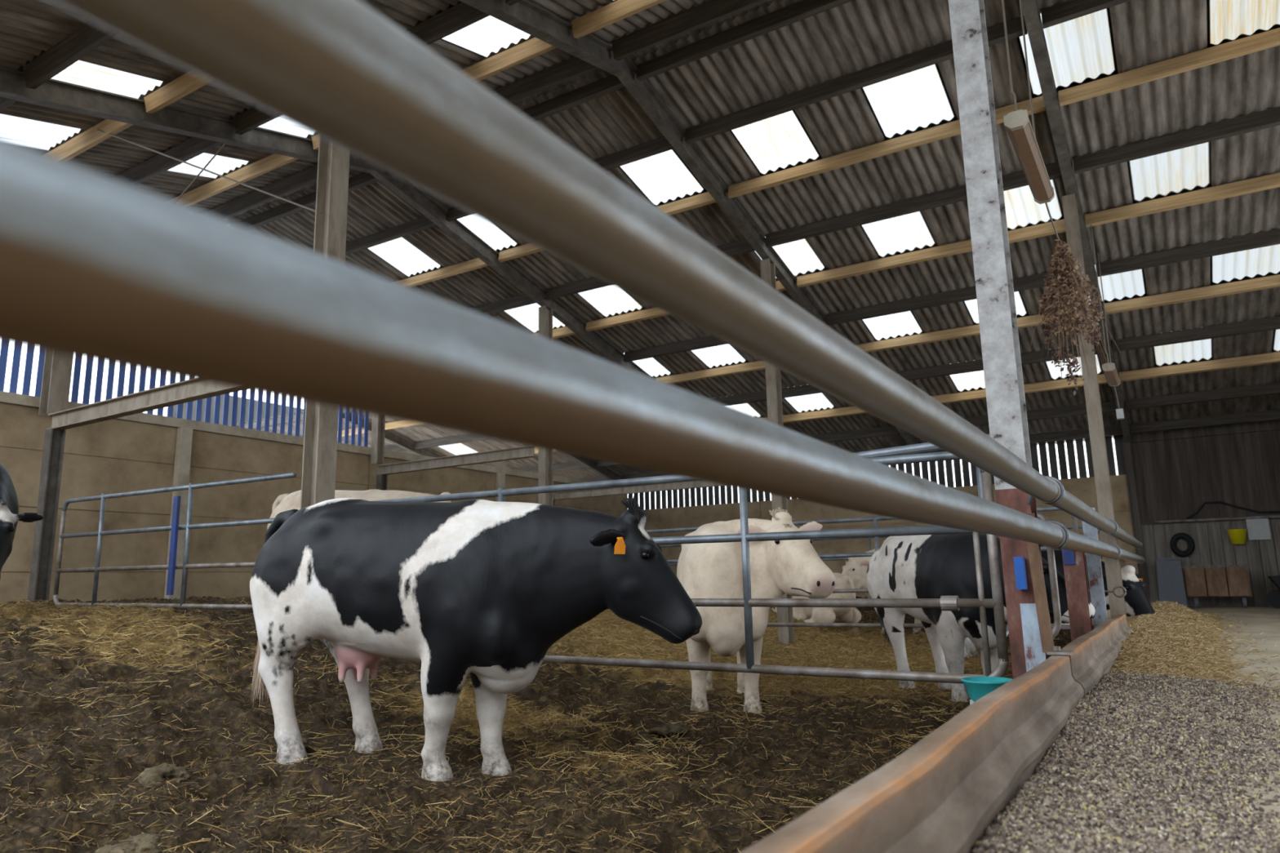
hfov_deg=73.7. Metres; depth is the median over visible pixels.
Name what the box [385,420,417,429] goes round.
roof purlin
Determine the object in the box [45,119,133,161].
roof purlin
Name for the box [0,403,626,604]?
wall
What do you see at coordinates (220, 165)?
window
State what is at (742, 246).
roof purlin
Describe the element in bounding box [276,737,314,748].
lump
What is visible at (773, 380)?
steel column
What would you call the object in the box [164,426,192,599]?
wall pier
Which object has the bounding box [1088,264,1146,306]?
window
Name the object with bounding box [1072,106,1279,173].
roof purlin
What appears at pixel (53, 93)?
rafter
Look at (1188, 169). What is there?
window
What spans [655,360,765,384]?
roof purlin
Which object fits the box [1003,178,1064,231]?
skylight
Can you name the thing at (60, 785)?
bedding
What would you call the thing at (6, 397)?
wall beam
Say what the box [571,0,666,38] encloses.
roof purlin
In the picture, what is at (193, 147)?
roof purlin
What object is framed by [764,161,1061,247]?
roof purlin
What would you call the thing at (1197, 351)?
window
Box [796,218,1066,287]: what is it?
roof purlin
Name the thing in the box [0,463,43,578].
cow
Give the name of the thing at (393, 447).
roof purlin
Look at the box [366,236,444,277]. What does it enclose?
window
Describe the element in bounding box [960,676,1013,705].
bowl
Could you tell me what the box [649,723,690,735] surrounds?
lump
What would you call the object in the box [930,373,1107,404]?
purlin
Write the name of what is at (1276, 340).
window
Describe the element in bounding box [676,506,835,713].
cow
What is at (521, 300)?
roof purlin
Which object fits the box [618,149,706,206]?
window
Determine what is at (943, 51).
roof purlin
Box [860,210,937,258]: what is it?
window
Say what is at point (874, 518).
gate
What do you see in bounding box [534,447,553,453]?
roof purlin
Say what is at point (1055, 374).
window
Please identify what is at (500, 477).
wall pier
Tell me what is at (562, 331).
roof purlin
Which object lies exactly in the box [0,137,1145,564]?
rail
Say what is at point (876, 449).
roof purlin
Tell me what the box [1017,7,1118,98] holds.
window
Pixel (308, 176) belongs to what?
roof purlin
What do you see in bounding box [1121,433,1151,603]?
post
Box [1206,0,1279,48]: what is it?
skylight
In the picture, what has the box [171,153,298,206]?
roof purlin
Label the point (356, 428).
roof purlin
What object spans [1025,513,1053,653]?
bar
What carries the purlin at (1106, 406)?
attached to the ceiling
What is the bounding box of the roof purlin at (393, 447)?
[384,444,406,451]
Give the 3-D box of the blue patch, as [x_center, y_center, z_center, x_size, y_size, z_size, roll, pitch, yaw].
[2.802,0.832,5.587,0.065,0.140,0.011,-8,-12,31]
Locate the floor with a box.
[1187,606,1279,847]
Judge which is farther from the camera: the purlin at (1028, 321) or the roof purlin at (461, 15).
the purlin at (1028, 321)
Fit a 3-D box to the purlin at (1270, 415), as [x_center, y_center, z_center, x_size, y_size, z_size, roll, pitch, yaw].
[9.491,-0.140,13.304,3.230,0.167,0.091,-8,-12,31]
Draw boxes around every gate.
[53,472,296,608]
[371,451,1008,684]
[645,506,1078,629]
[659,525,1082,565]
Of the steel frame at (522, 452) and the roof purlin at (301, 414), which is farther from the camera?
the roof purlin at (301, 414)
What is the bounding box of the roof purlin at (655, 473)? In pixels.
[621,471,672,479]
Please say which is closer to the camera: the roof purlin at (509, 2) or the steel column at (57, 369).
the roof purlin at (509, 2)
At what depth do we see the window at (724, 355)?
13.46 m
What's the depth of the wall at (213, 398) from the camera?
21.62 m
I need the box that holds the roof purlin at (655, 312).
[585,280,786,331]
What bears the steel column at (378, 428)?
on the bedding
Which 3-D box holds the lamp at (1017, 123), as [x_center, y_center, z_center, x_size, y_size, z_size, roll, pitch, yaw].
[2.021,-2.577,4.683,0.104,2.502,1.000,-8,-12,31]
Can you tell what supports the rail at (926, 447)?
attached to the steel column at (996, 304)
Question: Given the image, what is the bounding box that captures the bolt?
[1088,585,1126,597]
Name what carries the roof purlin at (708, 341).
attached to the ceiling
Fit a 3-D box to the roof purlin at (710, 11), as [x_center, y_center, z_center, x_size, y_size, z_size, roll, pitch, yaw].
[1.134,-3.563,6.858,3.220,0.167,0.091,-8,-12,31]
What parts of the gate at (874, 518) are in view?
post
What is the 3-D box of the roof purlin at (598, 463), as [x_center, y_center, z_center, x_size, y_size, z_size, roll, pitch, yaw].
[0.438,0.615,17.734,3.260,0.167,0.091,-8,-12,31]
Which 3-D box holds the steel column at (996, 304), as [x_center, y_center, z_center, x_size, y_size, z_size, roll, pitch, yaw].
[1.643,-0.929,4.020,0.135,5.067,0.192,-8,-12,31]
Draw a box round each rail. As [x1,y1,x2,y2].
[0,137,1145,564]
[49,0,1143,549]
[853,434,990,498]
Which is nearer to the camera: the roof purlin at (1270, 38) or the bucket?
the roof purlin at (1270, 38)
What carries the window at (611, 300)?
attached to the ceiling
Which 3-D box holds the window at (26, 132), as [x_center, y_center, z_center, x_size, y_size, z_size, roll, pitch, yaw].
[-5.707,-2.681,7.759,0.705,0.269,0.970,-8,-12,31]
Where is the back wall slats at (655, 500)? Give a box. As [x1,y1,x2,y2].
[626,435,1126,510]
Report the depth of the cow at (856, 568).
11.25 m
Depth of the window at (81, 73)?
7.02 m
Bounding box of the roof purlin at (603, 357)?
[597,355,613,363]
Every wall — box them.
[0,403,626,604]
[173,394,303,426]
[644,474,1138,625]
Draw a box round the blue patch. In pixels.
[1062,549,1075,564]
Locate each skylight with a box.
[948,363,985,392]
[962,291,1028,324]
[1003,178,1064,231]
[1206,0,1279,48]
[1209,244,1279,284]
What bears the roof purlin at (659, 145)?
attached to the ceiling
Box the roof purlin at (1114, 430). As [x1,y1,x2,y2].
[928,425,1123,453]
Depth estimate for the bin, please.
13.01 m
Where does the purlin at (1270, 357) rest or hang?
attached to the ceiling
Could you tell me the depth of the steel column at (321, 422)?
6.67 m
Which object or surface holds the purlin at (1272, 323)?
attached to the ceiling
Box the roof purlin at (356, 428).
[337,427,368,437]
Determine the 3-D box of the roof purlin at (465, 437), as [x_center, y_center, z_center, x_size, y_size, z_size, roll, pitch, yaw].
[-3.522,0.230,17.887,3.280,0.167,0.091,-8,-12,31]
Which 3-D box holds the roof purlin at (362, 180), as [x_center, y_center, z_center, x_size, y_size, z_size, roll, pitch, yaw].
[-4.333,-2.749,10.684,3.260,0.167,0.091,-8,-12,31]
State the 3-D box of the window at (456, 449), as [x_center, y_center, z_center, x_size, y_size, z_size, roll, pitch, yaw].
[-4.143,0.449,18.863,0.705,0.293,1.070,-8,-12,31]
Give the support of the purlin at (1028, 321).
attached to the ceiling
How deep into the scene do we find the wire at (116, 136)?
7.25 m
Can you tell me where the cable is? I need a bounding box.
[1186,501,1279,519]
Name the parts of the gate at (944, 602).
post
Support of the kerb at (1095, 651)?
on the floor
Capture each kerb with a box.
[739,654,1084,852]
[1060,614,1132,695]
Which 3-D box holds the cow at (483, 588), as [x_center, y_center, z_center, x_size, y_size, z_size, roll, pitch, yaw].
[-0.813,0.947,3.937,2.216,1.291,0.603,-4,-11,14]
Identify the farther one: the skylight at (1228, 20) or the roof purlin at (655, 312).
the roof purlin at (655, 312)
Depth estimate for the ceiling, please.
9.08 m
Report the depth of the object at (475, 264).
11.76 m
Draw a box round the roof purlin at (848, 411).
[760,406,867,423]
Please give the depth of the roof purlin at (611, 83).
8.39 m
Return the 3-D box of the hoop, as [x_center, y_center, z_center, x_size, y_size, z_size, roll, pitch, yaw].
[1.962,0.753,4.311,0.257,0.662,0.034,-8,-12,31]
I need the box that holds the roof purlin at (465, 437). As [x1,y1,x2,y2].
[414,434,491,448]
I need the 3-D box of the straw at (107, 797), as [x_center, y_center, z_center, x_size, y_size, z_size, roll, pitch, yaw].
[-0.590,2.206,9.129,10.089,1.010,14.725,-8,-12,31]
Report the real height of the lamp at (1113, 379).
1.768 m
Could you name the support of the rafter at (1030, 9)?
attached to the ceiling
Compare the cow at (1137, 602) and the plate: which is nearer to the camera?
the plate
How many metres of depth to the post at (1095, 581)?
5.72 m
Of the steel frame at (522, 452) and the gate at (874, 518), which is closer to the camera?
the gate at (874, 518)
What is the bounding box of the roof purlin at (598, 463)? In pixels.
[595,459,619,466]
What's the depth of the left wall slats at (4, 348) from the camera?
10.86 m
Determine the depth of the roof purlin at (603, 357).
13.82 m
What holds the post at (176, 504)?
attached to the gate at (191, 486)
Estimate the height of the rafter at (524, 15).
2.666 m
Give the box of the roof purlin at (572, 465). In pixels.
[511,461,586,473]
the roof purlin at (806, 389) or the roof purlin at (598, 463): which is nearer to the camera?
the roof purlin at (806, 389)
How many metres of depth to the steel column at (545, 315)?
11.71 m
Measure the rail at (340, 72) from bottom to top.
0.126 m
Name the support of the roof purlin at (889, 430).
attached to the ceiling
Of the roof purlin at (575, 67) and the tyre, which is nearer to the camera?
the roof purlin at (575, 67)
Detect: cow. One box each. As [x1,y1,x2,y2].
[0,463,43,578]
[249,494,702,781]
[266,488,451,529]
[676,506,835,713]
[841,549,920,634]
[866,533,1095,702]
[964,544,1155,658]
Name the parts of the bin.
lid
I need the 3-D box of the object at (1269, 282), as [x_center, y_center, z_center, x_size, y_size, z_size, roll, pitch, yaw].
[7.304,-1.682,10.072,3.230,0.141,0.085,-8,-12,31]
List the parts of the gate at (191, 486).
post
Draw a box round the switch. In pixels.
[1114,386,1124,419]
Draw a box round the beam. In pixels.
[223,0,782,220]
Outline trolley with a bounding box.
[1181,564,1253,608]
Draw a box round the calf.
[771,573,861,635]
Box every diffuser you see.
[1008,123,1052,201]
[1103,368,1119,386]
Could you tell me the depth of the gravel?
2.18 m
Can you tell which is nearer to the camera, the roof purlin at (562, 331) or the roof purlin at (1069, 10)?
the roof purlin at (1069, 10)
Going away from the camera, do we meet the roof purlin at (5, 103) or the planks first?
the roof purlin at (5, 103)
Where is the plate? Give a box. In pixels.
[1046,646,1074,655]
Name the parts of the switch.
cord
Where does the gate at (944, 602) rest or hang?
attached to the steel column at (996, 304)
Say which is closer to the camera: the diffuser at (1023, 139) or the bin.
the diffuser at (1023, 139)
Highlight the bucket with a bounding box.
[1226,521,1247,544]
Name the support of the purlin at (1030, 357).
attached to the ceiling
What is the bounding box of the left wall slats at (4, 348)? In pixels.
[0,343,368,446]
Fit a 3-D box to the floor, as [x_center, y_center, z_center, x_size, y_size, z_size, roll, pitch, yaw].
[4.636,1.303,4.313,3.920,0.100,20.500,-8,-12,31]
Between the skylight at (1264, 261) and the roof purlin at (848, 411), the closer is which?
the skylight at (1264, 261)
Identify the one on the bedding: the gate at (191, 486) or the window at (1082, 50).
the gate at (191, 486)
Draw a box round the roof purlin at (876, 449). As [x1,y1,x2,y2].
[851,448,878,453]
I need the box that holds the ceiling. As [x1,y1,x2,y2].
[0,0,1279,479]
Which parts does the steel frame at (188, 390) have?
post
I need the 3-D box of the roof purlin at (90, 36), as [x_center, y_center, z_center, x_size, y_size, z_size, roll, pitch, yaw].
[-3.378,-2.885,5.793,3.230,0.167,0.091,-8,-12,31]
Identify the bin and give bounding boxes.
[1153,557,1187,607]
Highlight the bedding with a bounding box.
[0,595,1093,852]
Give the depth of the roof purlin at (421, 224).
11.01 m
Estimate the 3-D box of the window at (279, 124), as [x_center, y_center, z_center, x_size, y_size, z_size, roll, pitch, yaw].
[-3.652,-2.996,8.541,0.705,0.259,0.930,-8,-12,31]
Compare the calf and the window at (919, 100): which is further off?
the calf
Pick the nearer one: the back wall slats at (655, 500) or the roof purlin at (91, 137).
the roof purlin at (91, 137)
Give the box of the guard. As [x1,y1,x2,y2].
[1013,556,1027,589]
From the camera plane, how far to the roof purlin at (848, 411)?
14.88 m
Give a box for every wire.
[97,128,321,213]
[175,128,237,201]
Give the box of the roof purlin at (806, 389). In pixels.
[710,384,826,405]
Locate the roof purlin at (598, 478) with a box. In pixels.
[581,476,608,481]
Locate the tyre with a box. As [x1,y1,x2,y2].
[1169,533,1195,557]
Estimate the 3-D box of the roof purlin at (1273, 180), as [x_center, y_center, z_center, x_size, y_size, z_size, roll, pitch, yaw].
[6.243,-2.430,8.503,3.230,0.141,0.085,-8,-12,31]
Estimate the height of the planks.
1.330 m
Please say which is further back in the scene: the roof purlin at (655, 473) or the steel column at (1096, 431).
the roof purlin at (655, 473)
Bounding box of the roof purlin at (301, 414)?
[244,413,303,429]
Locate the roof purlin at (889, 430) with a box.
[808,426,900,442]
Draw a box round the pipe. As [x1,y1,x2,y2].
[1154,515,1279,523]
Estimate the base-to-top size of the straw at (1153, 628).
0.258 m
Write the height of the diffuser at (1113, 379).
0.050 m
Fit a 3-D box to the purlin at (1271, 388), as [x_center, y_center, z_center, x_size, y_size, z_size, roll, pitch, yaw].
[8.955,-0.518,12.512,3.230,0.167,0.091,-8,-12,31]
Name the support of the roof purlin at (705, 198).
attached to the ceiling
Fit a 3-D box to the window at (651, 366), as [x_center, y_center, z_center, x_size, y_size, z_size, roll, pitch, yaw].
[-0.006,-1.011,14.056,0.705,0.281,1.020,-8,-12,31]
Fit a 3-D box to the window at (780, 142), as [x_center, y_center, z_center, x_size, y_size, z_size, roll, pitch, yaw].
[1.361,-2.966,8.796,0.705,0.283,1.030,-8,-12,31]
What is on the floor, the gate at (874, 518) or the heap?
the heap
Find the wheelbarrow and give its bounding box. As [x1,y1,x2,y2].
[1266,575,1279,608]
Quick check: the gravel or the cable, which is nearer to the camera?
the gravel
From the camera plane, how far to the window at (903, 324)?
12.04 m
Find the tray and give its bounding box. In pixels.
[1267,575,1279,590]
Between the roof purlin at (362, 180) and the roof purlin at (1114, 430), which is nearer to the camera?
the roof purlin at (362, 180)
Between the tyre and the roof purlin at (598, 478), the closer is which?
the tyre
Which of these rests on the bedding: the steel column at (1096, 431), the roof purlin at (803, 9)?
the steel column at (1096, 431)
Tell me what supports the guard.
attached to the steel column at (996, 304)
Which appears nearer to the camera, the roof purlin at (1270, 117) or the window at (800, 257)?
the roof purlin at (1270, 117)
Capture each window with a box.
[0,113,80,150]
[17,49,163,98]
[135,146,248,178]
[227,104,313,137]
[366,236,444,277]
[408,0,529,57]
[439,443,477,455]
[457,213,520,253]
[503,302,565,333]
[576,284,645,317]
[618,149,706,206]
[623,352,673,378]
[690,343,748,368]
[714,395,763,417]
[729,110,822,176]
[753,236,827,280]
[783,386,835,413]
[860,63,957,140]
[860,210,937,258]
[861,311,924,341]
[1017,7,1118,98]
[1044,354,1102,380]
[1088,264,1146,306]
[1127,141,1211,204]
[1152,328,1213,367]
[1271,328,1279,351]
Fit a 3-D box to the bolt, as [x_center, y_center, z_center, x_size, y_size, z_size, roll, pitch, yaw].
[3.317,1.175,6.071,0.248,0.086,0.016,-8,-12,31]
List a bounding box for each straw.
[0,595,1068,852]
[1108,600,1279,707]
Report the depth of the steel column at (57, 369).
9.46 m
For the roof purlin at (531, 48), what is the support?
attached to the ceiling
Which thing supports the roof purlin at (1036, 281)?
attached to the ceiling
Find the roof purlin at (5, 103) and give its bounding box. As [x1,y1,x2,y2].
[0,97,17,111]
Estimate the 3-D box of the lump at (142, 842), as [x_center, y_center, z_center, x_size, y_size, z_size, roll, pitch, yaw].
[-1.596,1.331,2.678,0.207,0.071,0.191,3,-11,-22]
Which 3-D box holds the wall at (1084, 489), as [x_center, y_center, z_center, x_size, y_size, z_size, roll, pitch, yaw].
[0.029,3.238,19.136,19.440,2.720,0.120,-8,-12,31]
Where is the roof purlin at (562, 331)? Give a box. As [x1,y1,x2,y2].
[534,326,575,338]
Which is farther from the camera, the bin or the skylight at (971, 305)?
the bin
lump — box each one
[94,833,165,852]
[137,763,190,787]
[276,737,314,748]
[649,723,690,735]
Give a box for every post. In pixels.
[166,496,181,595]
[1062,551,1093,641]
[1081,507,1107,628]
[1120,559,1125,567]
[1121,433,1151,603]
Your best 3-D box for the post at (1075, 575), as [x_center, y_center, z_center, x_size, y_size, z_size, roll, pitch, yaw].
[2.872,1.327,5.550,0.120,1.130,0.140,-8,-12,31]
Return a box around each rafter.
[0,66,653,377]
[337,412,443,457]
[458,0,920,444]
[561,452,621,479]
[1021,0,1131,442]
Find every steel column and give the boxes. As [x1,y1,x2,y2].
[38,351,73,417]
[300,137,350,642]
[370,415,385,464]
[538,306,553,505]
[760,257,794,644]
[948,0,1051,679]
[1062,193,1126,617]
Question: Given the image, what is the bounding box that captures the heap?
[1093,606,1237,681]
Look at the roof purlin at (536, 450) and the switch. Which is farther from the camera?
the roof purlin at (536, 450)
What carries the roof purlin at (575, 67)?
attached to the ceiling
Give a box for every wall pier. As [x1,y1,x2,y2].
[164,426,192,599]
[495,472,505,502]
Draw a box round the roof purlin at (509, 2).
[505,0,521,5]
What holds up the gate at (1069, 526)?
on the bedding
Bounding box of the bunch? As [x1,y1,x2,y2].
[1028,202,1119,395]
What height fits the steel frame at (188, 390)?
2.092 m
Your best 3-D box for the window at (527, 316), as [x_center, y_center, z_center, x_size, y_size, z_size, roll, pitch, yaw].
[-1.653,-1.686,12.836,0.705,0.286,1.040,-8,-12,31]
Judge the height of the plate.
0.027 m
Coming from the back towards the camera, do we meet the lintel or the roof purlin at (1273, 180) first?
the lintel
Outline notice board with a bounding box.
[1245,518,1271,540]
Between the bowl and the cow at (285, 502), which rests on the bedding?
the cow at (285, 502)
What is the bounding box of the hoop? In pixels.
[1036,511,1061,639]
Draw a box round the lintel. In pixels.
[1129,420,1279,439]
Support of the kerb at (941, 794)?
on the floor
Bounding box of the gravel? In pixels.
[971,671,1279,852]
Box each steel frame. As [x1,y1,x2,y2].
[26,379,241,603]
[376,445,536,490]
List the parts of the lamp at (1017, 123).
casing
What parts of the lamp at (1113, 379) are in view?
casing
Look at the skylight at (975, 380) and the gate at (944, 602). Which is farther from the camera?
the skylight at (975, 380)
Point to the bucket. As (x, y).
(1237, 536)
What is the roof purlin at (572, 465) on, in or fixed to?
attached to the ceiling
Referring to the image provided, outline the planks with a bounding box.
[1141,518,1279,606]
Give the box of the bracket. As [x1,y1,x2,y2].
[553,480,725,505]
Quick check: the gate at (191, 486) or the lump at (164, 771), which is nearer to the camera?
the lump at (164, 771)
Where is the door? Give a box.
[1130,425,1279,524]
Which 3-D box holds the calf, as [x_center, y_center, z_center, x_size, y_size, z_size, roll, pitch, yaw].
[2.340,2.409,11.621,0.632,0.805,1.740,4,-12,-28]
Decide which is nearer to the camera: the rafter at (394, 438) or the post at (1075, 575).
the post at (1075, 575)
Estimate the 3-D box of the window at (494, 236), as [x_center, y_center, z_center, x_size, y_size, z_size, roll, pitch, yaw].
[-2.121,-2.502,10.931,0.705,0.283,1.030,-8,-12,31]
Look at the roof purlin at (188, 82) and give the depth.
7.18 m
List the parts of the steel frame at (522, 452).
post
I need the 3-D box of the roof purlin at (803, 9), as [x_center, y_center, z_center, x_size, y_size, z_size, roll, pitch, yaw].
[1.351,-3.505,7.199,3.220,0.167,0.091,-8,-12,31]
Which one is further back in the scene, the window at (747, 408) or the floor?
the window at (747, 408)
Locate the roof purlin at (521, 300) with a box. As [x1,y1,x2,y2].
[466,293,535,315]
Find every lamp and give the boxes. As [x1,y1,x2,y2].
[1001,0,1054,204]
[1089,213,1120,386]
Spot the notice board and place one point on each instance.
(1257, 529)
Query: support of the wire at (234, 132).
attached to the rafter at (53, 93)
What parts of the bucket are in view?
handle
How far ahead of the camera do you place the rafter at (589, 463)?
18.61 m
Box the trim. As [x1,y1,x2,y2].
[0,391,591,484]
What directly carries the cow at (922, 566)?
on the bedding
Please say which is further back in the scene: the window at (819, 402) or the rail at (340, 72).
the window at (819, 402)
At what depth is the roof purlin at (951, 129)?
8.69 m

